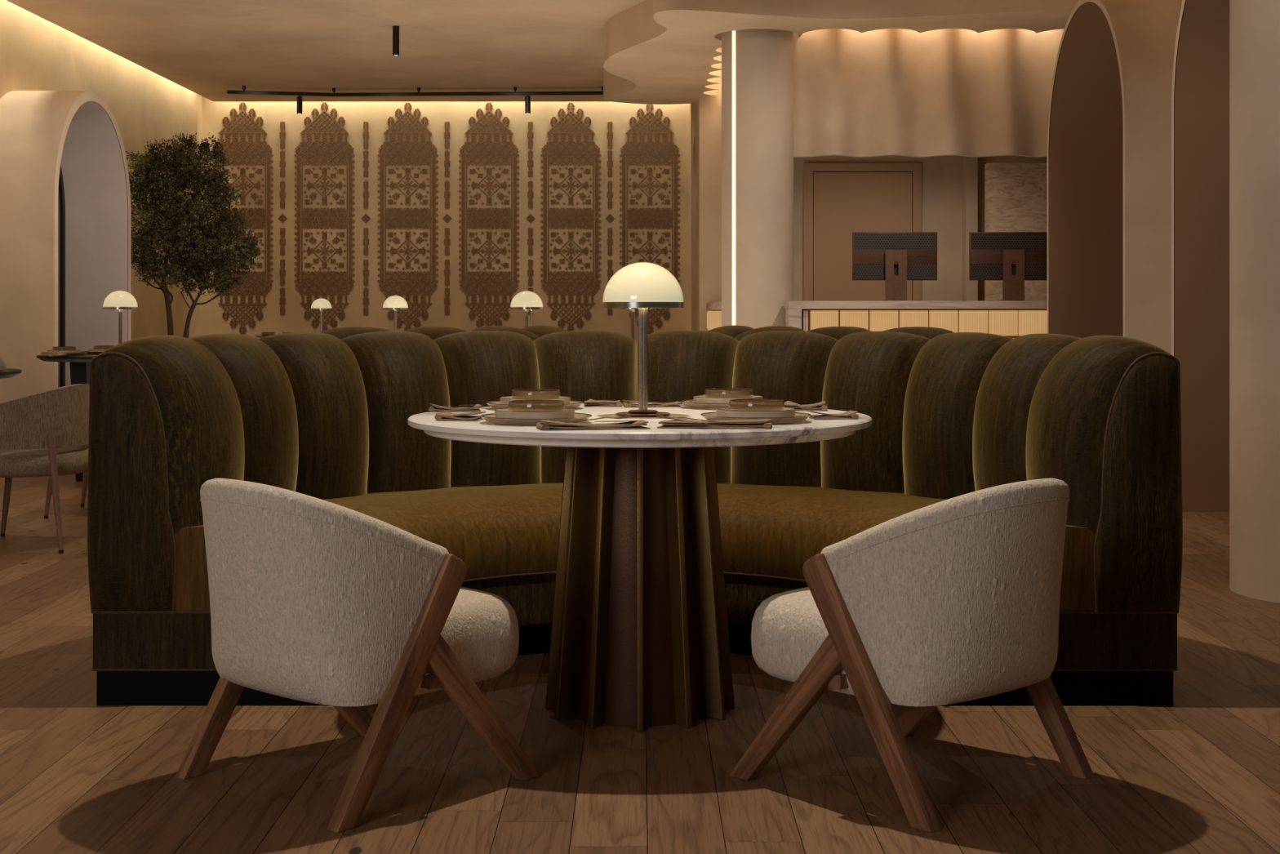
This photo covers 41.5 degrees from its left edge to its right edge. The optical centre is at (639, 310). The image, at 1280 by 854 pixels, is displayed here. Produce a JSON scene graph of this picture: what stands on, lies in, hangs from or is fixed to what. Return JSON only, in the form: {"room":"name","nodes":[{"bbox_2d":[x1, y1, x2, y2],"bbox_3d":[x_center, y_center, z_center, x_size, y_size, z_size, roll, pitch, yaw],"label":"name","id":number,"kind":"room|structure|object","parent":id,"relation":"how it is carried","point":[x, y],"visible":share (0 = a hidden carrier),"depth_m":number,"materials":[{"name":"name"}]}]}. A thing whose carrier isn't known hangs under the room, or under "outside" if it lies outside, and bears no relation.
{"room":"restaurant","nodes":[
{"label":"restaurant","id":0,"kind":"room"},
{"bbox_2d":[0,0,202,339],"bbox_3d":[-4.985,-0.980,9.925,0.250,4.000,17.850,0,0,0],"label":"wall","id":1,"kind":"structure","parent":0,"point":[37,53],"depth_m":15.94,"materials":[{"name":"beige paint"}]},
{"bbox_2d":[6,0,647,101],"bbox_3d":[-0.740,-2.350,9.800,7.920,0.100,17.600,0,0,0],"label":"ceiling","id":2,"kind":"structure","parent":0,"point":[208,48],"depth_m":14.43,"materials":[{"name":"paint"}]},
{"bbox_2d":[392,25,399,56],"bbox_3d":[-1.974,-2.181,13.660,0.054,0.238,0.054,0,0,0],"label":"ceiling spotlight","id":3,"kind":"object","parent":2,"relation":"attached to","point":[395,28],"visible":1,"depth_m":13.64,"materials":[{"name":"black metal"}]},
{"bbox_2d":[226,85,603,96],"bbox_3d":[-2.291,-2.257,17.390,3.865,0.085,0.231,0,0,-1],"label":"track","id":4,"kind":"object","parent":2,"relation":"attached to","point":[228,91],"visible":0.92,"depth_m":17.37,"materials":[{"name":"black metal"}]},
{"bbox_2d":[297,95,302,114],"bbox_3d":[-3.508,-2.122,17.400,0.056,0.188,0.056,0,0,0],"label":"ceiling spotlight","id":5,"kind":"object","parent":4,"relation":"hanging from","point":[299,98],"visible":1,"depth_m":17.38,"materials":[{"name":"black metal"}]},
{"bbox_2d":[524,94,530,113],"bbox_3d":[-1.154,-2.122,17.370,0.056,0.188,0.056,0,0,0],"label":"ceiling spotlight","id":6,"kind":"object","parent":4,"relation":"hanging from","point":[527,99],"visible":1,"depth_m":17.35,"materials":[{"name":"black metal"}]},
{"bbox_2d":[202,96,689,342],"bbox_3d":[-2.055,-0.980,18.850,5.610,4.000,0.200,0,0,0],"label":"wall","id":7,"kind":"structure","parent":0,"point":[458,113],"depth_m":18.75,"materials":[{"name":"beige paint"}]},
{"bbox_2d":[212,102,273,333],"bbox_3d":[-4.409,-1.022,18.742,0.671,2.571,0.014,0,0,0],"label":"relief","id":8,"kind":"object","parent":7,"relation":"attached to","point":[242,184],"visible":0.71,"depth_m":18.73,"materials":[{"name":"brown wood"}]},
{"bbox_2d":[277,121,287,315],"bbox_3d":[-3.968,-1.022,18.744,0.103,2.147,0.012,0,0,0],"label":"wall ornament","id":9,"kind":"object","parent":7,"relation":"attached to","point":[282,271],"visible":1,"depth_m":18.74,"materials":[{"name":"brown wood"}]},
{"bbox_2d":[293,102,355,331],"bbox_3d":[-3.502,-1.022,18.742,0.671,2.571,0.014,0,0,0],"label":"relief","id":10,"kind":"object","parent":7,"relation":"attached to","point":[324,184],"visible":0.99,"depth_m":18.73,"materials":[{"name":"brown wood"}]},
{"bbox_2d":[360,121,370,315],"bbox_3d":[-3.042,-1.022,18.744,0.103,2.147,0.012,0,0,0],"label":"wall ornament","id":11,"kind":"object","parent":7,"relation":"attached to","point":[366,271],"visible":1,"depth_m":18.74,"materials":[{"name":"brown wood"}]},
{"bbox_2d":[377,102,438,329],"bbox_3d":[-2.577,-1.022,18.742,0.671,2.571,0.014,0,0,0],"label":"relief","id":12,"kind":"object","parent":7,"relation":"attached to","point":[420,196],"visible":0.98,"depth_m":18.73,"materials":[{"name":"brown wood"}]},
{"bbox_2d":[442,121,451,315],"bbox_3d":[-2.141,-1.022,18.744,0.103,2.147,0.012,0,0,0],"label":"wall ornament","id":13,"kind":"object","parent":7,"relation":"attached to","point":[446,273],"visible":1,"depth_m":18.74,"materials":[{"name":"brown wood"}]},
{"bbox_2d":[458,102,519,327],"bbox_3d":[-1.675,-1.022,18.742,0.671,2.571,0.014,0,0,0],"label":"relief","id":14,"kind":"object","parent":7,"relation":"attached to","point":[488,184],"visible":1,"depth_m":18.73,"materials":[{"name":"brown wood"}]},
{"bbox_2d":[525,121,535,315],"bbox_3d":[-1.216,-1.022,18.744,0.103,2.147,0.012,0,0,0],"label":"wall ornament","id":15,"kind":"object","parent":7,"relation":"attached to","point":[530,271],"visible":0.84,"depth_m":18.74,"materials":[{"name":"brown wood"}]},
{"bbox_2d":[540,102,600,330],"bbox_3d":[-0.768,-1.022,18.742,0.671,2.571,0.014,0,0,0],"label":"relief","id":16,"kind":"object","parent":7,"relation":"attached to","point":[558,196],"visible":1,"depth_m":18.73,"materials":[{"name":"brown wood"}]},
{"bbox_2d":[605,121,614,315],"bbox_3d":[-0.333,-1.022,18.744,0.103,2.147,0.012,0,0,0],"label":"wall ornament","id":17,"kind":"object","parent":7,"relation":"attached to","point":[610,273],"visible":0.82,"depth_m":18.74,"materials":[{"name":"brown wood"}]},
{"bbox_2d":[619,104,679,333],"bbox_3d":[0.109,-1.022,18.742,0.671,2.571,0.014,0,0,0],"label":"relief","id":18,"kind":"object","parent":7,"relation":"attached to","point":[640,175],"visible":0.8,"depth_m":18.73,"materials":[{"name":"brown wood"}]},
{"bbox_2d":[0,474,1279,853],"bbox_3d":[0.000,1.070,8.500,16.000,0.100,23.000,0,0,0],"label":"floor","id":19,"kind":"structure","parent":0,"point":[1199,773],"depth_m":3.76,"materials":[{"name":"brown wood"}]},
{"bbox_2d":[0,368,22,378],"bbox_3d":[-3.300,0.645,7.500,1.040,0.750,1.040,0,0,0],"label":"round table","id":20,"kind":"object","parent":19,"relation":"on","point":[9,372],"visible":0.94,"depth_m":7.50,"materials":[{"name":"grey stone"}]},
{"bbox_2d":[0,356,6,371],"bbox_3d":[-2.860,0.219,7.320,0.214,0.091,0.214,0,0,0],"label":"napkin","id":21,"kind":"object","parent":20,"relation":"on","point":[2,366],"visible":1,"depth_m":7.31,"materials":[{"name":"beige fabric"}]},
{"bbox_2d":[0,383,88,553],"bbox_3d":[-2.655,0.670,7.360,0.536,0.700,0.550,0,0,5],"label":"dining chair","id":22,"kind":"object","parent":19,"relation":"on","point":[41,433],"visible":0.93,"depth_m":7.14,"materials":[{"name":"beige fabric"}]},
{"bbox_2d":[0,90,131,403],"bbox_3d":[-4.615,-0.350,13.270,0.670,2.740,1.860,0,0,0],"label":"portal","id":23,"kind":"object","parent":19,"relation":"on","point":[41,131],"visible":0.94,"depth_m":12.67,"materials":[{"name":"paint"}]},
{"bbox_2d":[57,164,65,387],"bbox_3d":[-4.827,-0.310,13.270,0.045,2.660,1.700,0,0,0],"label":"door","id":24,"kind":"structure","parent":23,"relation":"attached to","point":[61,202],"depth_m":14.06,"materials":[{"name":"black metal"}]},
{"bbox_2d":[44,444,88,518],"bbox_3d":[-2.660,0.670,8.520,0.536,0.700,0.550,0,0,2],"label":"dining chair","id":25,"kind":"object","parent":19,"relation":"on","point":[49,492],"visible":0.07,"depth_m":8.28,"materials":[{"name":"brown wood"}]},
{"bbox_2d":[36,354,98,480],"bbox_3d":[-3.130,0.645,10.300,1.040,0.750,1.040,0,0,0],"label":"round table","id":26,"kind":"object","parent":19,"relation":"on","point":[79,366],"visible":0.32,"depth_m":10.16,"materials":[{"name":"brown wood"}]},
{"bbox_2d":[48,355,97,356],"bbox_3d":[-3.270,0.268,9.980,0.380,0.004,0.200,0,0,0],"label":"napkin","id":27,"kind":"object","parent":26,"relation":"on","point":[80,355],"visible":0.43,"depth_m":9.88,"materials":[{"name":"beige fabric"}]},
{"bbox_2d":[40,351,88,355],"bbox_3d":[-3.393,0.257,9.950,0.268,0.018,0.268,0,0,0],"label":"charger plate","id":28,"kind":"object","parent":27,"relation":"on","point":[46,353],"visible":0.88,"depth_m":9.85,"materials":[{"name":"brown ceramic"}]},
{"bbox_2d":[46,349,81,352],"bbox_3d":[-3.393,0.247,9.950,0.193,0.027,0.193,0,0,0],"label":"plate","id":29,"kind":"object","parent":28,"relation":"on","point":[76,350],"visible":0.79,"depth_m":9.87,"materials":[{"name":"beige ceramic"}]},
{"bbox_2d":[52,346,76,350],"bbox_3d":[-3.393,0.232,9.950,0.136,0.037,0.136,0,0,0],"label":"bowl","id":30,"kind":"object","parent":29,"relation":"on","point":[57,348],"visible":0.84,"depth_m":9.90,"materials":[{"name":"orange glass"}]},
{"bbox_2d":[81,351,102,354],"bbox_3d":[-3.250,0.257,10.250,0.268,0.018,0.268,0,0,0],"label":"charger plate","id":31,"kind":"object","parent":26,"relation":"on","point":[88,353],"visible":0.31,"depth_m":10.13,"materials":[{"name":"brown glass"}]},
{"bbox_2d":[88,348,106,351],"bbox_3d":[-3.250,0.247,10.250,0.193,0.027,0.193,0,0,0],"label":"plate","id":32,"kind":"object","parent":31,"relation":"on","point":[89,349],"visible":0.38,"depth_m":10.16,"materials":[{"name":"beige ceramic"}]},
{"bbox_2d":[93,345,114,349],"bbox_3d":[-3.250,0.232,10.250,0.136,0.037,0.136,0,0,0],"label":"bowl","id":33,"kind":"object","parent":32,"relation":"on","point":[95,347],"visible":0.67,"depth_m":10.19,"materials":[{"name":"orange glass"}]},
{"bbox_2d":[102,290,137,343],"bbox_3d":[-3.231,0.073,10.500,0.211,0.393,0.211,0,0,0],"label":"table lamp","id":34,"kind":"object","parent":26,"relation":"on","point":[120,300],"visible":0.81,"depth_m":10.44,"materials":[{"name":"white glass"}]},
{"bbox_2d":[125,132,262,337],"bbox_3d":[-3.997,-0.278,14.974,1.350,2.596,0.870,0,0,11],"label":"potted tree","id":35,"kind":"object","parent":19,"relation":"on","point":[175,242],"visible":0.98,"depth_m":14.88,"materials":[{"name":"green plant"}]},
{"bbox_2d":[175,478,540,832],"bbox_3d":[-0.627,0.684,3.683,0.584,0.673,0.650,0,0,43],"label":"armchair","id":36,"kind":"object","parent":19,"relation":"on","point":[314,600],"visible":1,"depth_m":3.43,"materials":[{"name":"beige fabric"}]},
{"bbox_2d":[320,324,565,341],"bbox_3d":[-0.923,0.543,7.323,1.417,0.954,0.827,0,0,-44],"label":"banquette","id":37,"kind":"object","parent":19,"relation":"on","point":[534,332],"visible":0.09,"depth_m":6.97,"materials":[{"name":"green fabric"}]},
{"bbox_2d":[87,330,1182,705],"bbox_3d":[-0.013,0.543,5.059,2.841,0.954,1.442,0,0,0],"label":"banquette","id":38,"kind":"object","parent":19,"relation":"on","point":[324,416],"visible":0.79,"depth_m":4.81,"materials":[{"name":"green fabric"}]},
{"bbox_2d":[173,483,1095,610],"bbox_3d":[-0.013,0.665,4.955,2.380,0.223,1.190,0,0,0],"label":"seat cushion","id":39,"kind":"object","parent":38,"relation":"on","point":[502,532],"depth_m":4.94,"materials":[{"name":"green fabric"}]},
{"bbox_2d":[408,403,871,731],"bbox_3d":[0.000,0.645,4.330,1.180,0.750,1.180,0,0,0],"label":"dining table","id":40,"kind":"object","parent":19,"relation":"on","point":[640,632],"visible":0.8,"depth_m":4.18,"materials":[{"name":"white stone"}]},
{"bbox_2d":[428,403,481,412],"bbox_3d":[-0.495,0.260,4.524,0.140,0.020,0.082,0,0,-5],"label":"napkin","id":41,"kind":"object","parent":40,"relation":"on","point":[432,408],"visible":0.88,"depth_m":4.49,"materials":[{"name":"beige fabric"}]},
{"bbox_2d":[434,411,485,421],"bbox_3d":[-0.440,0.260,4.164,0.108,0.020,0.100,0,0,10],"label":"napkin","id":42,"kind":"object","parent":40,"relation":"on","point":[445,415],"visible":0.99,"depth_m":4.12,"materials":[{"name":"beige fabric"}]},
{"bbox_2d":[434,405,495,408],"bbox_3d":[-0.427,0.248,4.301,0.193,0.008,0.021,0,0,8],"label":"fork","id":43,"kind":"object","parent":40,"relation":"on","point":[434,406],"visible":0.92,"depth_m":4.30,"materials":[{"name":"metal"}]},
{"bbox_2d":[486,400,583,408],"bbox_3d":[-0.288,0.261,4.640,0.268,0.018,0.268,0,0,33],"label":"charger plate","id":44,"kind":"object","parent":40,"relation":"on","point":[495,404],"visible":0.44,"depth_m":4.58,"materials":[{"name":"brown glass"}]},
{"bbox_2d":[499,395,570,404],"bbox_3d":[-0.288,0.252,4.640,0.193,0.027,0.193,0,0,33],"label":"plate","id":45,"kind":"object","parent":44,"relation":"on","point":[504,400],"visible":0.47,"depth_m":4.59,"materials":[{"name":"beige ceramic"}]},
{"bbox_2d":[511,388,560,399],"bbox_3d":[-0.286,0.236,4.640,0.136,0.037,0.136,0,0,33],"label":"bowl","id":46,"kind":"object","parent":45,"relation":"on","point":[522,393],"visible":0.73,"depth_m":4.59,"materials":[{"name":"orange glass"}]},
{"bbox_2d":[480,412,591,425],"bbox_3d":[-0.249,0.261,4.060,0.268,0.018,0.268,0,0,0],"label":"charger plate","id":47,"kind":"object","parent":40,"relation":"on","point":[491,417],"visible":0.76,"depth_m":3.96,"materials":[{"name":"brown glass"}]},
{"bbox_2d":[494,408,574,418],"bbox_3d":[-0.253,0.252,4.060,0.193,0.027,0.193,0,0,0],"label":"plate","id":48,"kind":"object","parent":47,"relation":"on","point":[501,412],"visible":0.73,"depth_m":3.98,"materials":[{"name":"beige ceramic"}]},
{"bbox_2d":[508,399,564,412],"bbox_3d":[-0.249,0.236,4.060,0.136,0.037,0.136,0,0,0],"label":"bowl","id":49,"kind":"object","parent":48,"relation":"on","point":[538,405],"visible":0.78,"depth_m":4.01,"materials":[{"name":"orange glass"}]},
{"bbox_2d":[536,419,650,430],"bbox_3d":[-0.107,0.259,3.856,0.249,0.020,0.087,0,0,-12],"label":"napkin","id":50,"kind":"object","parent":40,"relation":"on","point":[632,424],"visible":1,"depth_m":3.83,"materials":[{"name":"beige fabric"}]},
{"bbox_2d":[564,415,632,422],"bbox_3d":[-0.095,0.249,3.872,0.193,0.008,0.021,0,0,-42],"label":"fork","id":51,"kind":"object","parent":50,"relation":"on","point":[625,416],"visible":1,"depth_m":3.88,"materials":[{"name":"metal"}]},
{"bbox_2d":[583,399,622,407],"bbox_3d":[-0.105,0.260,4.756,0.108,0.019,0.082,0,0,-5],"label":"napkin","id":52,"kind":"object","parent":40,"relation":"on","point":[590,402],"visible":1,"depth_m":4.73,"materials":[{"name":"beige fabric"}]},
{"bbox_2d":[602,262,684,417],"bbox_3d":[0.008,0.073,4.330,0.211,0.393,0.211,0,0,0],"label":"table lamp","id":53,"kind":"object","parent":40,"relation":"on","point":[642,286],"visible":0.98,"depth_m":4.27,"materials":[{"name":"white glass"}]},
{"bbox_2d":[622,400,682,407],"bbox_3d":[0.036,0.260,4.729,0.167,0.019,0.070,0,0,-8],"label":"napkin","id":54,"kind":"object","parent":40,"relation":"on","point":[675,404],"visible":0.86,"depth_m":4.70,"materials":[{"name":"beige fabric"}]},
{"bbox_2d":[680,399,728,408],"bbox_3d":[0.245,0.261,4.690,0.268,0.018,0.268,0,0,8],"label":"charger plate","id":55,"kind":"object","parent":40,"relation":"on","point":[690,402],"visible":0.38,"depth_m":4.59,"materials":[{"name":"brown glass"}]},
{"bbox_2d":[693,395,763,403],"bbox_3d":[0.245,0.252,4.690,0.193,0.027,0.193,0,0,8],"label":"plate","id":56,"kind":"object","parent":55,"relation":"on","point":[698,398],"visible":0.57,"depth_m":4.61,"materials":[{"name":"beige ceramic"}]},
{"bbox_2d":[704,387,753,397],"bbox_3d":[0.247,0.236,4.690,0.136,0.037,0.136,0,0,8],"label":"bowl","id":57,"kind":"object","parent":56,"relation":"on","point":[712,392],"visible":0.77,"depth_m":4.64,"materials":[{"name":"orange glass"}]},
{"bbox_2d":[657,417,772,428],"bbox_3d":[0.173,0.260,3.894,0.261,0.019,0.087,0,0,6],"label":"napkin","id":58,"kind":"object","parent":40,"relation":"on","point":[680,422],"visible":0.97,"depth_m":3.87,"materials":[{"name":"beige fabric"}]},
{"bbox_2d":[655,415,724,422],"bbox_3d":[0.115,0.249,3.872,0.193,0.008,0.021,0,0,42],"label":"fork","id":59,"kind":"object","parent":58,"relation":"on","point":[660,416],"visible":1,"depth_m":3.88,"materials":[{"name":"metal"}]},
{"bbox_2d":[700,411,811,423],"bbox_3d":[0.281,0.261,4.100,0.268,0.018,0.268,0,0,-25],"label":"charger plate","id":60,"kind":"object","parent":40,"relation":"on","point":[799,416],"visible":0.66,"depth_m":4.00,"materials":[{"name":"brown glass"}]},
{"bbox_2d":[715,406,795,417],"bbox_3d":[0.281,0.252,4.100,0.193,0.027,0.193,0,0,-25],"label":"plate","id":61,"kind":"object","parent":60,"relation":"on","point":[721,411],"visible":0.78,"depth_m":4.02,"materials":[{"name":"beige ceramic"}]},
{"bbox_2d":[728,398,784,410],"bbox_3d":[0.283,0.236,4.100,0.136,0.037,0.136,0,0,-25],"label":"bowl","id":62,"kind":"object","parent":61,"relation":"on","point":[749,404],"visible":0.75,"depth_m":4.05,"materials":[{"name":"orange glass"}]},
{"bbox_2d":[784,400,827,411],"bbox_3d":[0.443,0.258,4.575,0.127,0.023,0.102,0,0,3],"label":"napkin","id":63,"kind":"object","parent":40,"relation":"on","point":[819,406],"visible":0.84,"depth_m":4.54,"materials":[{"name":"beige fabric"}]},
{"bbox_2d":[807,410,858,419],"bbox_3d":[0.481,0.260,4.217,0.120,0.018,0.070,0,0,-2],"label":"napkin","id":64,"kind":"object","parent":40,"relation":"on","point":[850,415],"visible":0.98,"depth_m":4.20,"materials":[{"name":"beige fabric"}]},
{"bbox_2d":[721,29,793,328],"bbox_3d":[0.857,-0.640,12.320,0.524,3.320,0.524,0,0,0],"label":"column","id":65,"kind":"structure","parent":19,"relation":"on","point":[757,64],"depth_m":12.09,"materials":[{"name":"paint"}]},
{"bbox_2d":[707,324,953,341],"bbox_3d":[0.903,0.543,7.323,1.417,0.954,0.827,0,0,44],"label":"banquette","id":66,"kind":"object","parent":19,"relation":"on","point":[738,332],"visible":0.02,"depth_m":6.97,"materials":[{"name":"green fabric"}]},
{"bbox_2d":[706,300,1047,338],"bbox_3d":[1.981,0.476,13.765,2.723,1.087,4.030,0,0,0],"label":"reception desk","id":67,"kind":"object","parent":19,"relation":"on","point":[1013,319],"visible":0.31,"depth_m":11.77,"materials":[{"name":"beige wood"}]},
{"bbox_2d":[706,300,1047,309],"bbox_3d":[1.981,-0.037,13.765,2.723,0.060,4.030,0,0,0],"label":"countertop","id":68,"kind":"structure","parent":67,"relation":"on","point":[790,304],"depth_m":11.75,"materials":[{"name":"grey stone"}]},
{"bbox_2d":[852,231,937,300],"bbox_3d":[1.888,-0.324,12.540,0.626,0.513,0.200,0,0,0],"label":"monitor","id":69,"kind":"object","parent":67,"relation":"on","point":[895,258],"visible":0.88,"depth_m":12.50,"materials":[{"name":"brown metal"}]},
{"bbox_2d":[853,263,936,279],"bbox_3d":[1.888,-0.288,12.500,0.606,0.116,0.002,0,0,0],"label":"vent grille","id":70,"kind":"object","parent":69,"relation":"attached to","point":[861,271],"depth_m":12.50,"materials":[{"name":"black metal"}]},
{"bbox_2d":[853,232,936,249],"bbox_3d":[1.888,-0.510,12.500,0.606,0.124,0.002,0,0,0],"label":"vent grille","id":71,"kind":"object","parent":69,"relation":"attached to","point":[862,241],"depth_m":12.50,"materials":[{"name":"black metal"}]},
{"bbox_2d":[968,231,1047,300],"bbox_3d":[2.754,-0.324,12.540,0.626,0.513,0.200,0,0,0],"label":"monitor","id":72,"kind":"object","parent":67,"relation":"on","point":[1013,258],"visible":0.85,"depth_m":12.50,"materials":[{"name":"brown metal"}]},
{"bbox_2d":[971,263,1047,279],"bbox_3d":[2.754,-0.288,12.500,0.606,0.116,0.002,0,0,0],"label":"vent grille","id":73,"kind":"object","parent":72,"relation":"attached to","point":[979,271],"depth_m":12.50,"materials":[{"name":"black metal"}]},
{"bbox_2d":[971,232,1047,249],"bbox_3d":[2.754,-0.510,12.500,0.606,0.124,0.002,0,0,0],"label":"vent grille","id":74,"kind":"object","parent":72,"relation":"attached to","point":[980,241],"depth_m":12.50,"materials":[{"name":"black metal"}]},
{"bbox_2d":[728,478,1094,832],"bbox_3d":[0.605,0.684,3.683,0.584,0.673,0.650,0,0,-43],"label":"armchair","id":75,"kind":"object","parent":19,"relation":"on","point":[956,599],"visible":1,"depth_m":3.43,"materials":[{"name":"beige fabric"}]},
{"bbox_2d":[1047,0,1182,354],"bbox_3d":[3.025,-0.445,10.300,0.650,2.930,1.800,0,0,0],"label":"portal","id":76,"kind":"object","parent":19,"relation":"on","point":[1109,131],"visible":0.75,"depth_m":10.94,"materials":[{"name":"paint"}]},
{"bbox_2d":[1171,0,1229,511],"bbox_3d":[3.025,-0.445,7.680,0.650,2.930,1.800,0,0,0],"label":"portal","id":77,"kind":"object","parent":19,"relation":"on","point":[1200,91],"visible":0.63,"depth_m":8.54,"materials":[{"name":"paint"}]},
{"bbox_2d":[1229,0,1279,603],"bbox_3d":[2.490,-0.640,6.100,0.680,3.320,0.680,0,0,0],"label":"column","id":78,"kind":"structure","parent":19,"relation":"on","point":[1254,24],"depth_m":5.97,"materials":[{"name":"paint"}]},
{"bbox_3d":[-3.227,0.645,17.100,1.600,0.750,1.600,0,0,0],"label":"round table","id":79,"kind":"object","parent":19,"relation":"on","visible":0},
{"bbox_2d":[311,297,332,333],"bbox_3d":[-3.227,0.073,17.100,0.211,0.393,0.211,0,0,0],"label":"table lamp","id":80,"kind":"object","parent":79,"relation":"on","point":[321,304],"visible":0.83,"depth_m":17.04,"materials":[{"name":"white glass"}]},
{"bbox_3d":[-3.724,0.261,16.900,0.268,0.018,0.268,0,0,0],"label":"charger plate","id":81,"kind":"object","parent":79,"relation":"on","visible":0},
{"bbox_2d":[261,332,275,335],"bbox_3d":[-3.724,0.236,16.900,0.136,0.037,0.136,0,0,0],"label":"bowl","id":82,"kind":"object","parent":81,"relation":"on","point":[262,333],"visible":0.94,"depth_m":16.84,"materials":[{"name":"orange glass"}]},
{"bbox_3d":[-0.718,0.645,10.700,0.900,0.750,0.900,0,0,0],"label":"round table","id":83,"kind":"object","parent":19,"relation":"on","visible":0},
{"bbox_2d":[510,290,543,327],"bbox_3d":[-0.718,0.073,10.700,0.211,0.393,0.211,0,0,0],"label":"table lamp","id":84,"kind":"object","parent":83,"relation":"on","point":[526,300],"visible":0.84,"depth_m":10.63,"materials":[{"name":"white glass"}]},
{"bbox_3d":[-0.963,0.645,15.000,0.900,0.750,0.900,0,0,0],"label":"round table","id":85,"kind":"object","parent":19,"relation":"on","visible":0},
{"bbox_2d":[530,309,533,325],"bbox_3d":[-0.963,0.073,15.000,0.211,0.393,0.211,0,0,0],"label":"table lamp","id":86,"kind":"object","parent":85,"relation":"on","point":[531,310],"visible":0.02,"depth_m":14.99,"materials":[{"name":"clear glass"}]},
{"bbox_3d":[-2.013,0.645,13.900,0.900,0.750,0.900,0,0,0],"label":"round table","id":87,"kind":"object","parent":19,"relation":"on","visible":0},
{"bbox_2d":[382,295,408,331],"bbox_3d":[-2.013,0.073,13.900,0.211,0.393,0.211,0,0,0],"label":"table lamp","id":88,"kind":"object","parent":87,"relation":"on","point":[393,302],"visible":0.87,"depth_m":13.83,"materials":[{"name":"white glass"}]},
{"bbox_3d":[-0.039,0.645,9.300,0.800,0.750,0.800,0,0,0],"label":"round table","id":89,"kind":"object","parent":19,"relation":"on","visible":0},
{"bbox_2d":[613,307,652,340],"bbox_3d":[-0.039,0.073,9.300,0.211,0.393,0.211,0,0,0],"label":"table lamp","id":90,"kind":"object","parent":89,"relation":"on","point":[633,309],"visible":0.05,"depth_m":9.29,"materials":[{"name":"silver metal"}]},
{"bbox_2d":[689,100,698,330],"bbox_3d":[0.652,-0.980,17.350,0.195,4.000,2.800,0,0,0],"label":"wall","id":91,"kind":"structure","parent":0,"point":[694,107],"depth_m":18.05,"materials":[{"name":"beige paint"}]},
{"bbox_2d":[698,83,721,331],"bbox_3d":[0.752,-0.980,15.875,0.395,4.000,0.150,0,0,0],"label":"wall pier","id":92,"kind":"object","parent":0,"point":[709,107],"visible":0.33,"depth_m":15.80,"materials":[{"name":"paint"}]},
{"bbox_2d":[603,0,1079,104],"bbox_3d":[1.464,-2.150,13.744,3.628,0.299,5.288,0,0,0],"label":"ceiling","id":93,"kind":"structure","parent":0,"point":[655,51],"depth_m":11.88,"materials":[{"name":"paint"}]},
{"bbox_2d":[793,155,1047,300],"bbox_3d":[2.975,-0.980,16.125,4.050,4.000,0.150,0,0,0],"label":"wall","id":94,"kind":"structure","parent":0,"point":[941,175],"depth_m":16.05,"materials":[{"name":"paint"}]},
{"bbox_2d":[803,163,921,300],"bbox_3d":[2.112,-0.189,16.035,1.118,2.418,0.030,0,0,0],"label":"door","id":95,"kind":"structure","parent":94,"relation":"in","point":[840,200],"depth_m":16.03,"materials":[{"name":"beige paint"}]},
{"bbox_2d":[793,28,1064,157],"bbox_3d":[1.345,-1.715,13.770,1.966,1.170,4.496,0,0,-32],"label":"wall","id":96,"kind":"structure","parent":0,"point":[886,91],"depth_m":12.34,"materials":[{"name":"paint"}]},
{"bbox_2d":[962,155,977,300],"bbox_3d":[3.116,-0.980,15.950,0.108,4.000,0.200,0,0,0],"label":"wall","id":97,"kind":"structure","parent":0,"point":[970,164],"depth_m":15.85,"materials":[{"name":"paint"}]},
{"bbox_2d":[984,162,1047,300],"bbox_3d":[3.842,-0.165,15.525,1.315,2.370,0.150,0,0,0],"label":"wall slab","id":98,"kind":"structure","parent":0,"point":[1015,193],"depth_m":15.45,"materials":[{"name":"stone"}]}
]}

